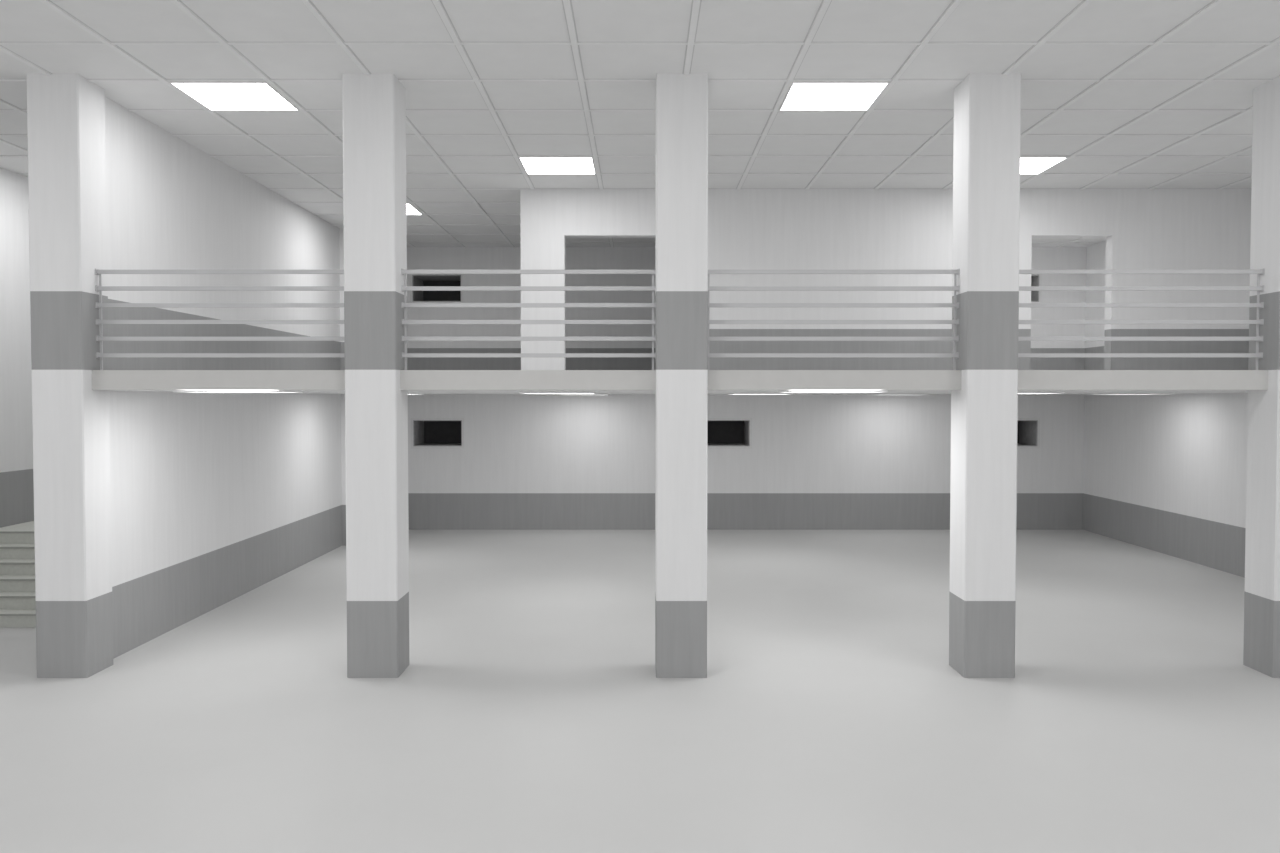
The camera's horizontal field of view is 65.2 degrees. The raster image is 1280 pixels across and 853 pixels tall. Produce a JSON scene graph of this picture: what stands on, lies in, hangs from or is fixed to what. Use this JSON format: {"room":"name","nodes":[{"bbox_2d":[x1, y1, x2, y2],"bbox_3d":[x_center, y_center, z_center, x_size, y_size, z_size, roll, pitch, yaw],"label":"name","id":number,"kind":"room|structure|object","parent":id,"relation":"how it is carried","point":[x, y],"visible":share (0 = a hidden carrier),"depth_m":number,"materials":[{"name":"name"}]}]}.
{"room":"empty two-story hall","nodes":[
{"label":"empty two-story hall","id":0,"kind":"room"},
{"bbox_2d":[0,167,33,527],"bbox_3d":[-10.050,-0.641,14.863,0.300,6.703,17.750,0,2,0],"label":"wall","id":1,"kind":"structure","parent":0,"point":[16,428],"depth_m":15.83,"materials":[{"name":"grey paint"}]},
{"bbox_2d":[105,96,345,658],"bbox_3d":[-6.452,-0.722,17.703,0.585,6.703,12.068,0,2,0],"label":"wall","id":2,"kind":"structure","parent":0,"point":[216,498],"depth_m":14.57,"materials":[{"name":"grey paint"}]},
{"bbox_2d":[0,530,1279,852],"bbox_3d":[0.325,3.042,6.764,28.450,0.200,36.750,0,2,0],"label":"floor","id":3,"kind":"structure","parent":0,"point":[529,712],"depth_m":9.72,"materials":[{"name":"grey concrete"}]},
{"bbox_2d":[0,521,35,626],"bbox_3d":[-8.322,2.036,18.726,3.139,1.130,10.164,0,2,0],"label":"staircase","id":4,"kind":"structure","parent":3,"relation":"on","point":[17,543],"depth_m":14.40,"materials":[{"name":"stone"}]},
{"bbox_2d":[26,73,112,677],"bbox_3d":[-6.475,-0.543,11.385,0.572,6.703,0.572,0,2,0],"label":"pillar","id":5,"kind":"structure","parent":3,"relation":"on","point":[66,111],"depth_m":11.13,"materials":[{"name":"grey paint"}]},
{"bbox_2d":[342,73,408,677],"bbox_3d":[-2.995,-0.543,11.385,0.572,6.703,0.572,0,2,0],"label":"pillar","id":6,"kind":"structure","parent":3,"relation":"on","point":[374,104],"depth_m":11.12,"materials":[{"name":"grey paint"}]},
{"bbox_2d":[655,73,707,677],"bbox_3d":[0.465,-0.543,11.385,0.572,6.703,0.572,0,2,0],"label":"pillar","id":7,"kind":"structure","parent":3,"relation":"on","point":[681,100],"depth_m":11.10,"materials":[{"name":"grey paint"}]},
{"bbox_2d":[949,73,1020,677],"bbox_3d":[3.915,-0.543,11.385,0.572,6.703,0.572,0,2,0],"label":"pillar","id":8,"kind":"structure","parent":3,"relation":"on","point":[987,106],"depth_m":11.12,"materials":[{"name":"grey paint"}]},
{"bbox_2d":[1243,76,1279,677],"bbox_3d":[7.375,-0.543,11.385,0.572,6.703,0.572,0,2,0],"label":"pillar","id":9,"kind":"structure","parent":3,"relation":"on","point":[1261,652],"depth_m":11.35,"materials":[{"name":"grey paint"}]},
{"bbox_2d":[0,0,1279,247],"bbox_3d":[0.325,-3.972,10.866,21.050,0.218,27.950,0,2,0],"label":"ceiling","id":10,"kind":"structure","parent":0,"point":[1135,94],"depth_m":11.21,"materials":[{"name":"tile"}]},
{"bbox_2d":[169,82,299,110],"bbox_3d":[-4.755,-3.896,11.809,1.100,0.022,1.100,0,2,0],"label":"ceiling light panel","id":11,"kind":"object","parent":10,"relation":"in","point":[215,96],"depth_m":11.78,"materials":[{"name":"white plastic"}]},
{"bbox_2d":[406,203,422,214],"bbox_3d":[-4.755,-4.096,18.826,1.100,0.022,1.100,0,2,0],"label":"ceiling light panel","id":12,"kind":"object","parent":10,"relation":"in","point":[410,210],"depth_m":18.95,"materials":[{"name":"white plastic"}]},
{"bbox_2d":[518,157,595,173],"bbox_3d":[-1.245,-3.996,15.318,1.100,0.022,1.100,0,2,0],"label":"ceiling light panel","id":13,"kind":"object","parent":10,"relation":"in","point":[531,165],"depth_m":15.28,"materials":[{"name":"white plastic"}]},
{"bbox_2d":[779,82,889,110],"bbox_3d":[2.265,-3.896,11.809,1.100,0.022,1.100,0,2,0],"label":"ceiling light panel","id":14,"kind":"object","parent":10,"relation":"in","point":[800,96],"depth_m":11.78,"materials":[{"name":"white plastic"}]},
{"bbox_2d":[1020,157,1067,173],"bbox_3d":[5.775,-3.996,15.318,1.100,0.022,1.100,0,2,0],"label":"ceiling light panel","id":15,"kind":"object","parent":10,"relation":"in","point":[1028,165],"depth_m":15.15,"materials":[{"name":"white plastic"}]},
{"bbox_2d":[92,370,1267,393],"bbox_3d":[2.110,-0.703,17.512,16.880,0.229,12.450,0,2,0],"label":"floor","id":16,"kind":"structure","parent":0,"point":[306,381],"depth_m":11.29,"materials":[{"name":"concrete"}]},
{"bbox_2d":[95,269,344,369],"bbox_3d":[-4.735,-1.218,11.400,2.908,1.152,0.070,0,2,0],"label":"balcony railing","id":17,"kind":"object","parent":16,"relation":"on","point":[100,288],"visible":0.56,"depth_m":11.38,"materials":[{"name":"metal"}]},
{"bbox_2d":[173,390,301,392],"bbox_3d":[-4.755,-0.418,11.908,1.100,0.022,1.100,0,2,0],"label":"ceiling light panel","id":18,"kind":"object","parent":16,"relation":"attached to","point":[208,391],"visible":0.93,"depth_m":11.36,"materials":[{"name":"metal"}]},
{"bbox_2d":[408,393,423,394],"bbox_3d":[-4.755,-0.618,18.925,1.100,0.022,1.100,0,2,0],"label":"ceiling light panel","id":19,"kind":"object","parent":16,"relation":"attached to","point":[408,393],"visible":0.43,"depth_m":19.29,"materials":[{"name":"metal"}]},
{"bbox_2d":[401,269,655,369],"bbox_3d":[-1.265,-1.218,11.400,2.888,1.152,0.070,0,2,0],"label":"balcony railing","id":20,"kind":"object","parent":16,"relation":"on","point":[404,288],"visible":0.95,"depth_m":11.38,"materials":[{"name":"metal"}]},
{"bbox_2d":[519,392,595,393],"bbox_3d":[-1.245,-0.518,15.416,1.100,0.022,1.100,0,2,0],"label":"ceiling light panel","id":21,"kind":"object","parent":16,"relation":"attached to","point":[519,392],"visible":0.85,"depth_m":14.97,"materials":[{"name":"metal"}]},
{"bbox_2d":[558,394,609,394],"bbox_3d":[-1.245,-0.717,22.434,1.100,0.022,1.100,0,2,0],"label":"ceiling light panel","id":22,"kind":"object","parent":16,"relation":"attached to","point":[558,394],"visible":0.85,"depth_m":21.88,"materials":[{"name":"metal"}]},
{"bbox_2d":[728,393,792,394],"bbox_3d":[2.265,-0.618,18.925,1.100,0.022,1.100,0,2,0],"label":"ceiling light panel","id":23,"kind":"object","parent":16,"relation":"attached to","point":[728,393],"visible":1,"depth_m":18.85,"materials":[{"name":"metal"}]},
{"bbox_2d":[778,390,887,392],"bbox_3d":[2.265,-0.418,11.908,1.100,0.022,1.100,0,2,0],"label":"ceiling light panel","id":24,"kind":"object","parent":16,"relation":"attached to","point":[784,391],"visible":0.93,"depth_m":11.36,"materials":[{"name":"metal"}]},
{"bbox_2d":[708,269,959,369],"bbox_3d":[2.190,-1.218,11.400,2.878,1.152,0.070,0,2,0],"label":"balcony railing","id":25,"kind":"object","parent":16,"relation":"on","point":[955,287],"visible":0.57,"depth_m":11.38,"materials":[{"name":"metal"}]},
{"bbox_2d":[867,394,928,394],"bbox_3d":[5.775,-0.717,22.434,1.100,0.022,1.100,0,2,0],"label":"ceiling light panel","id":26,"kind":"object","parent":16,"relation":"attached to","point":[867,394],"visible":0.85,"depth_m":21.88,"materials":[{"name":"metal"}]},
{"bbox_2d":[1018,392,1064,393],"bbox_3d":[5.775,-0.518,15.416,1.100,0.022,1.100,0,2,0],"label":"ceiling light panel","id":27,"kind":"object","parent":16,"relation":"attached to","point":[1018,392],"visible":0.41,"depth_m":14.87,"materials":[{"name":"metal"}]},
{"bbox_2d":[1089,393,1174,394],"bbox_3d":[9.285,-0.618,18.925,1.100,0.022,1.100,0,2,0],"label":"ceiling light panel","id":28,"kind":"object","parent":16,"relation":"attached to","point":[1089,393],"visible":1,"depth_m":18.97,"materials":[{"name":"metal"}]},
{"bbox_2d":[1018,269,1264,369],"bbox_3d":[5.645,-1.218,11.400,2.888,1.152,0.070,0,2,0],"label":"balcony railing","id":29,"kind":"object","parent":16,"relation":"on","point":[1258,288],"visible":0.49,"depth_m":11.38,"materials":[{"name":"metal"}]},
{"bbox_2d":[407,247,1085,529],"bbox_3d":[0.325,-0.911,24.334,21.050,6.703,1.200,0,2,0],"label":"wall","id":30,"kind":"structure","parent":0,"point":[525,461],"depth_m":23.77,"materials":[{"name":"grey paint"}]},
{"bbox_2d":[410,274,462,302],"bbox_3d":[-4.810,-3.287,24.220,1.260,0.740,1.132,0,2,0],"label":"window","id":31,"kind":"structure","parent":30,"relation":"in","point":[415,279],"depth_m":24.46,"materials":[{"name":"black glass"}]},
{"bbox_2d":[411,418,463,447],"bbox_3d":[-4.810,0.144,24.318,1.260,0.725,1.132,0,2,0],"label":"window","id":32,"kind":"structure","parent":30,"relation":"in","point":[425,432],"depth_m":24.86,"materials":[{"name":"black glass"}]},
{"bbox_2d":[707,418,751,447],"bbox_3d":[2.030,0.144,24.318,1.260,0.725,1.132,0,2,0],"label":"window","id":33,"kind":"structure","parent":30,"relation":"in","point":[721,432],"depth_m":24.86,"materials":[{"name":"black glass"}]},
{"bbox_2d":[1017,418,1039,447],"bbox_3d":[8.870,0.144,24.318,1.260,0.725,1.132,0,2,0],"label":"window","id":34,"kind":"structure","parent":30,"relation":"in","point":[1028,429],"depth_m":24.09,"materials":[{"name":"black glass"}]},
{"bbox_2d":[1031,274,1041,302],"bbox_3d":[8.870,-3.287,24.220,1.260,0.740,1.132,0,2,0],"label":"window","id":35,"kind":"structure","parent":30,"relation":"in","point":[1036,279],"depth_m":23.72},
{"bbox_2d":[520,189,1250,369],"bbox_3d":[4.255,-2.435,17.223,12.590,3.251,0.250,0,2,0],"label":"wall","id":36,"kind":"structure","parent":0,"point":[749,229],"depth_m":17.09,"materials":[{"name":"white paint"}]},
{"bbox_2d":[1083,240,1247,577],"bbox_3d":[10.700,-0.641,14.863,0.300,6.703,17.750,0,2,0],"label":"wall","id":37,"kind":"structure","parent":0,"point":[1163,473],"depth_m":20.11,"materials":[{"name":"grey paint"}]}
]}

